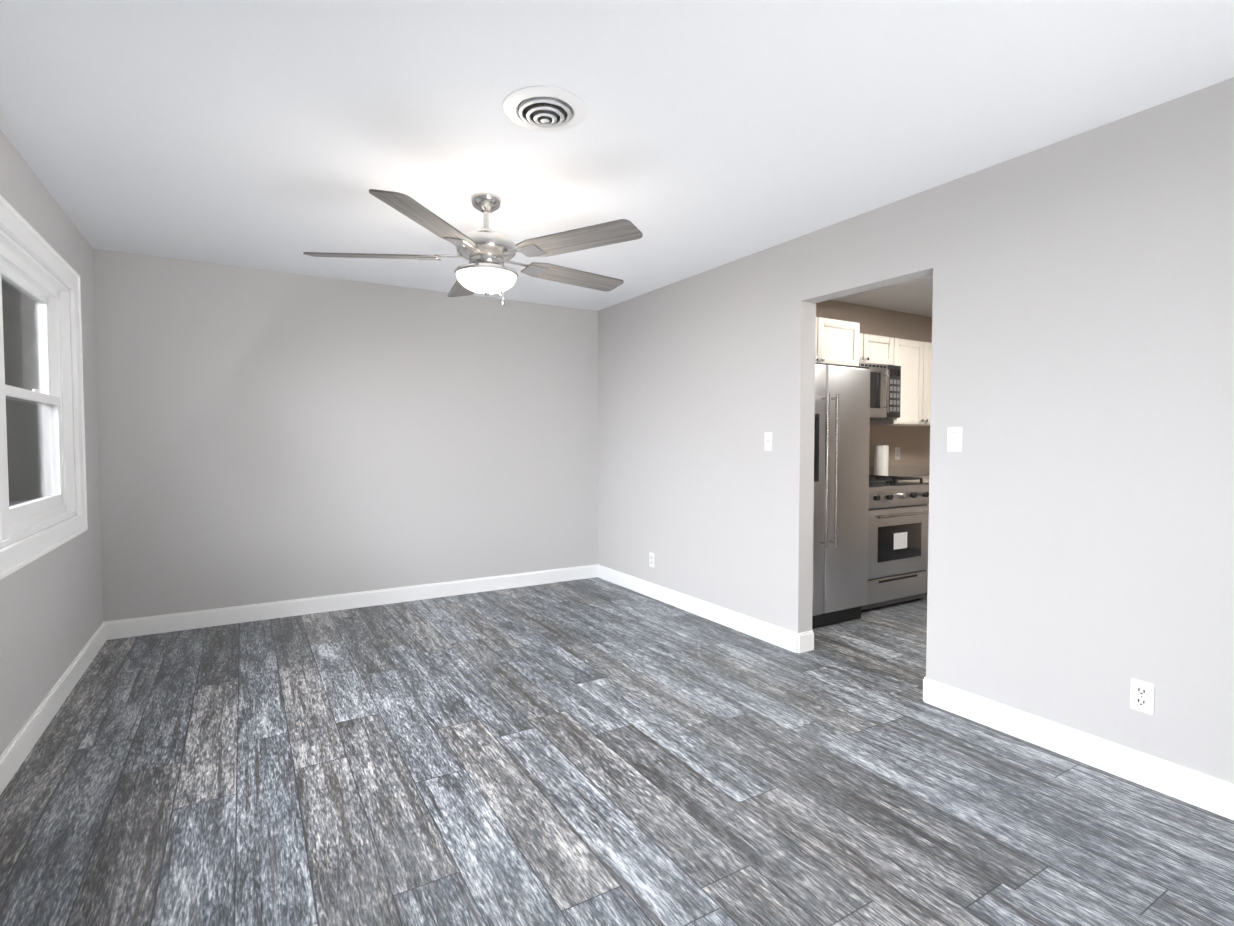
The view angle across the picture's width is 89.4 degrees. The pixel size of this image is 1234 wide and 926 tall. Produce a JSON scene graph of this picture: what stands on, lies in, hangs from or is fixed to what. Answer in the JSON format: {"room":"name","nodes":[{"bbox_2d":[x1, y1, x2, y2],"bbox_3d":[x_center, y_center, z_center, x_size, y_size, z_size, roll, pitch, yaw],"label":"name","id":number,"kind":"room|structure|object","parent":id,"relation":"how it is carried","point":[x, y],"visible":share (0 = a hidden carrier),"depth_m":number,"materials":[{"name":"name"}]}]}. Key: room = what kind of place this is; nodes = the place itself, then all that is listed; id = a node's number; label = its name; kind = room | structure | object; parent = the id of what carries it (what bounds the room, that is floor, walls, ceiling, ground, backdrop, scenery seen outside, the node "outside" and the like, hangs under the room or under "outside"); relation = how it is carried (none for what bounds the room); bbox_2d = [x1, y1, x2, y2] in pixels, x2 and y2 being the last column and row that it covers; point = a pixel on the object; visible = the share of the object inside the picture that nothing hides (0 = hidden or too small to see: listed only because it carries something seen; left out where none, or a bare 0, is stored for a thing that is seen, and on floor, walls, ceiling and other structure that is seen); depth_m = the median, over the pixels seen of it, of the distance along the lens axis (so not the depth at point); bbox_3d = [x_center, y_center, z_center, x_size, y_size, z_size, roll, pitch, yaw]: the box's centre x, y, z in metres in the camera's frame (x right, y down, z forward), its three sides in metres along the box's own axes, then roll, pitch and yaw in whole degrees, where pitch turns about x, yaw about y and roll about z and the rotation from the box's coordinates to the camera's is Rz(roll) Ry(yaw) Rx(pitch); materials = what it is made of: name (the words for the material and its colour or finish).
{"room":"empty living room","nodes":[
{"label":"empty living room","id":0,"kind":"room"},
{"bbox_2d":[0,130,103,754],"bbox_3d":[-1.614,-0.007,1.087,0.120,2.420,6.400,-1,2,-31],"label":"wall","id":1,"kind":"structure","parent":0,"point":[51,613],"depth_m":2.90,"materials":[{"name":"grey paint"}]},
{"bbox_2d":[0,195,87,579],"bbox_3d":[-1.879,-0.258,1.549,0.150,1.380,4.210,-1,2,-31],"label":"window unit","id":2,"kind":"structure","parent":1,"relation":"in","point":[42,466],"depth_m":2.90,"materials":[{"name":"white plastic"}]},
{"bbox_2d":[0,622,106,794],"bbox_3d":[-1.557,1.144,1.161,0.014,0.115,6.400,-1,2,-31],"label":"baseboard","id":3,"kind":"structure","parent":1,"relation":"attached to","point":[16,752],"depth_m":2.71,"materials":[{"name":"white wood"}]},
{"bbox_2d":[93,249,597,621],"bbox_3d":[-1.721,-0.137,4.822,3.780,2.420,0.120,-1,2,-31],"label":"wall","id":4,"kind":"structure","parent":0,"point":[265,436],"depth_m":4.51,"materials":[{"name":"grey paint"}]},
{"bbox_2d":[105,564,597,639],"bbox_3d":[-1.687,1.017,4.804,3.540,0.115,0.014,-1,2,-31],"label":"baseboard","id":5,"kind":"structure","parent":4,"relation":"attached to","point":[133,627],"depth_m":4.55,"materials":[{"name":"white wood"}]},
{"bbox_2d":[0,577,1233,925],"bbox_3d":[1.413,1.169,2.944,7.180,0.060,6.640,-1,2,-31],"label":"floor","id":6,"kind":"structure","parent":0,"point":[596,751],"depth_m":2.21,"materials":[{"name":"grey wood"}]},
{"bbox_2d":[812,362,869,628],"bbox_3d":[1.230,0.211,4.422,0.780,1.752,0.821,-1,2,-31],"label":"fridge","id":7,"kind":"object","parent":6,"relation":"on","point":[841,479],"visible":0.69,"depth_m":4.17,"materials":[{"name":"silver metal"}]},
{"bbox_2d":[861,475,928,610],"bbox_3d":[1.950,0.568,4.927,0.760,1.005,0.737,-1,2,-31],"label":"range","id":8,"kind":"object","parent":6,"relation":"on","point":[898,520],"visible":0.5,"depth_m":4.65,"materials":[{"name":"silver metal"}]},
{"bbox_2d":[869,464,929,593],"bbox_3d":[2.776,0.541,5.479,1.214,1.020,0.646,-1,2,-31],"label":"base cabinet","id":9,"kind":"object","parent":6,"relation":"on","point":[921,471],"depth_m":5.72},
{"bbox_2d":[874,439,888,475],"bbox_3d":[2.285,-0.036,5.397,0.124,0.336,0.124,-1,2,-31],"label":"paper towel roll","id":10,"kind":"object","parent":9,"relation":"on","point":[881,453],"visible":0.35,"depth_m":5.35,"materials":[{"name":"paper"}]},
{"bbox_2d":[0,0,1233,316],"bbox_3d":[1.413,-1.309,2.858,7.180,0.060,6.640,-1,2,-31],"label":"ceiling","id":11,"kind":"structure","parent":0,"point":[286,134],"depth_m":2.24,"materials":[{"name":"white paint"}]},
{"bbox_2d":[303,189,642,305],"bbox_3d":[-0.629,-1.028,3.083,1.612,0.517,1.606,-1,2,-31],"label":"ceiling fan","id":12,"kind":"object","parent":11,"relation":"hanging from","point":[486,251],"visible":1,"depth_m":2.92,"materials":[{"name":"silver metal"}]},
{"bbox_2d":[502,86,586,131],"bbox_3d":[-0.256,-1.235,2.221,0.300,0.044,0.300,-1,2,-31],"label":"ceiling vent","id":13,"kind":"object","parent":11,"relation":"in","point":[545,108],"visible":1,"depth_m":2.18,"materials":[{"name":"white metal"}]},
{"bbox_2d":[816,300,931,465],"bbox_3d":[2.067,-0.160,5.484,3.400,2.420,0.120,-1,2,-31],"label":"wall","id":14,"kind":"structure","parent":0,"point":[912,443],"depth_m":5.66,"materials":[{"name":"beige paint"}]},
{"bbox_2d":[815,317,870,365],"bbox_3d":[1.236,-0.842,4.530,0.939,0.330,0.620,-1,2,-31],"label":"upper cabinet","id":15,"kind":"object","parent":14,"relation":"attached to","point":[840,342],"depth_m":4.37,"materials":[{"name":"white wood"}]},
{"bbox_2d":[871,335,894,364],"bbox_3d":[1.983,-0.909,5.133,0.439,0.238,0.350,-1,2,-31],"label":"upper cabinet","id":16,"kind":"object","parent":14,"relation":"attached to","point":[882,347],"depth_m":5.03,"materials":[{"name":"white wood"}]},
{"bbox_2d":[859,362,900,419],"bbox_3d":[1.875,-0.569,5.013,0.760,0.430,0.465,-1,2,-31],"label":"over-the-range microwave","id":17,"kind":"object","parent":16,"relation":"attached to","point":[885,388],"visible":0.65,"depth_m":4.93,"materials":[{"name":"silver metal"}]},
{"bbox_2d":[895,447,899,459],"bbox_3d":[2.572,-0.088,5.714,0.070,0.114,0.008,-1,2,-31],"label":"electrical outlet","id":18,"kind":"object","parent":14,"relation":"attached to","point":[897,453],"visible":1,"depth_m":5.71,"materials":[{"name":"white plastic"}]},
{"bbox_2d":[870,338,931,425],"bbox_3d":[2.519,-0.684,5.462,0.801,0.710,0.350,-1,2,-31],"label":"upper cabinet","id":19,"kind":"object","parent":14,"relation":"attached to","point":[914,358],"depth_m":5.26,"materials":[{"name":"white wood"}]},
{"bbox_2d":[598,77,1233,783],"bbox_3d":[1.525,-0.072,2.968,0.120,2.420,6.400,-1,2,-31],"label":"wall","id":20,"kind":"structure","parent":0,"point":[1080,553],"depth_m":2.58,"materials":[{"name":"grey paint"}]},
{"bbox_2d":[649,552,654,566],"bbox_3d":[0.277,0.769,4.955,0.008,0.114,0.070,-1,2,-31],"label":"electrical outlet","id":21,"kind":"object","parent":20,"relation":"attached to","point":[651,559],"visible":1,"depth_m":4.95,"materials":[{"name":"white plastic"}]},
{"bbox_2d":[598,564,797,652],"bbox_3d":[0.439,1.021,4.688,0.014,0.115,2.400,-1,2,-31],"label":"baseboard","id":22,"kind":"structure","parent":20,"relation":"attached to","point":[768,632],"depth_m":4.34,"materials":[{"name":"white wood"}]},
{"bbox_2d":[764,432,772,450],"bbox_3d":[0.925,-0.132,3.831,0.018,0.114,0.070,-1,2,-31],"label":"light switch","id":23,"kind":"object","parent":20,"relation":"attached to","point":[768,441],"visible":1,"depth_m":3.83,"materials":[{"name":"white plastic"}]},
{"bbox_2d":[798,630,813,652],"bbox_3d":[1.117,1.056,3.688,0.120,0.115,0.014,-1,2,-31],"label":"baseboard","id":24,"kind":"structure","parent":20,"relation":"attached to","point":[806,641],"depth_m":3.68,"materials":[{"name":"white wood"}]},
{"bbox_2d":[947,427,962,451],"bbox_3d":[1.527,-0.107,2.828,0.018,0.114,0.070,-1,2,-31],"label":"light switch","id":25,"kind":"object","parent":20,"relation":"attached to","point":[954,438],"visible":1,"depth_m":2.83,"materials":[{"name":"white plastic"}]},
{"bbox_2d":[924,678,1233,820],"bbox_3d":[2.290,1.129,1.602,0.014,0.115,3.200,-1,2,-31],"label":"baseboard","id":26,"kind":"structure","parent":20,"relation":"attached to","point":[1198,789],"depth_m":2.38,"materials":[{"name":"white wood"}]},
{"bbox_2d":[1130,678,1154,714],"bbox_3d":[1.897,0.843,2.254,0.008,0.114,0.070,-1,2,-31],"label":"electrical outlet","id":27,"kind":"object","parent":20,"relation":"attached to","point":[1141,696],"visible":1,"depth_m":2.25,"materials":[{"name":"white plastic"}]}
]}

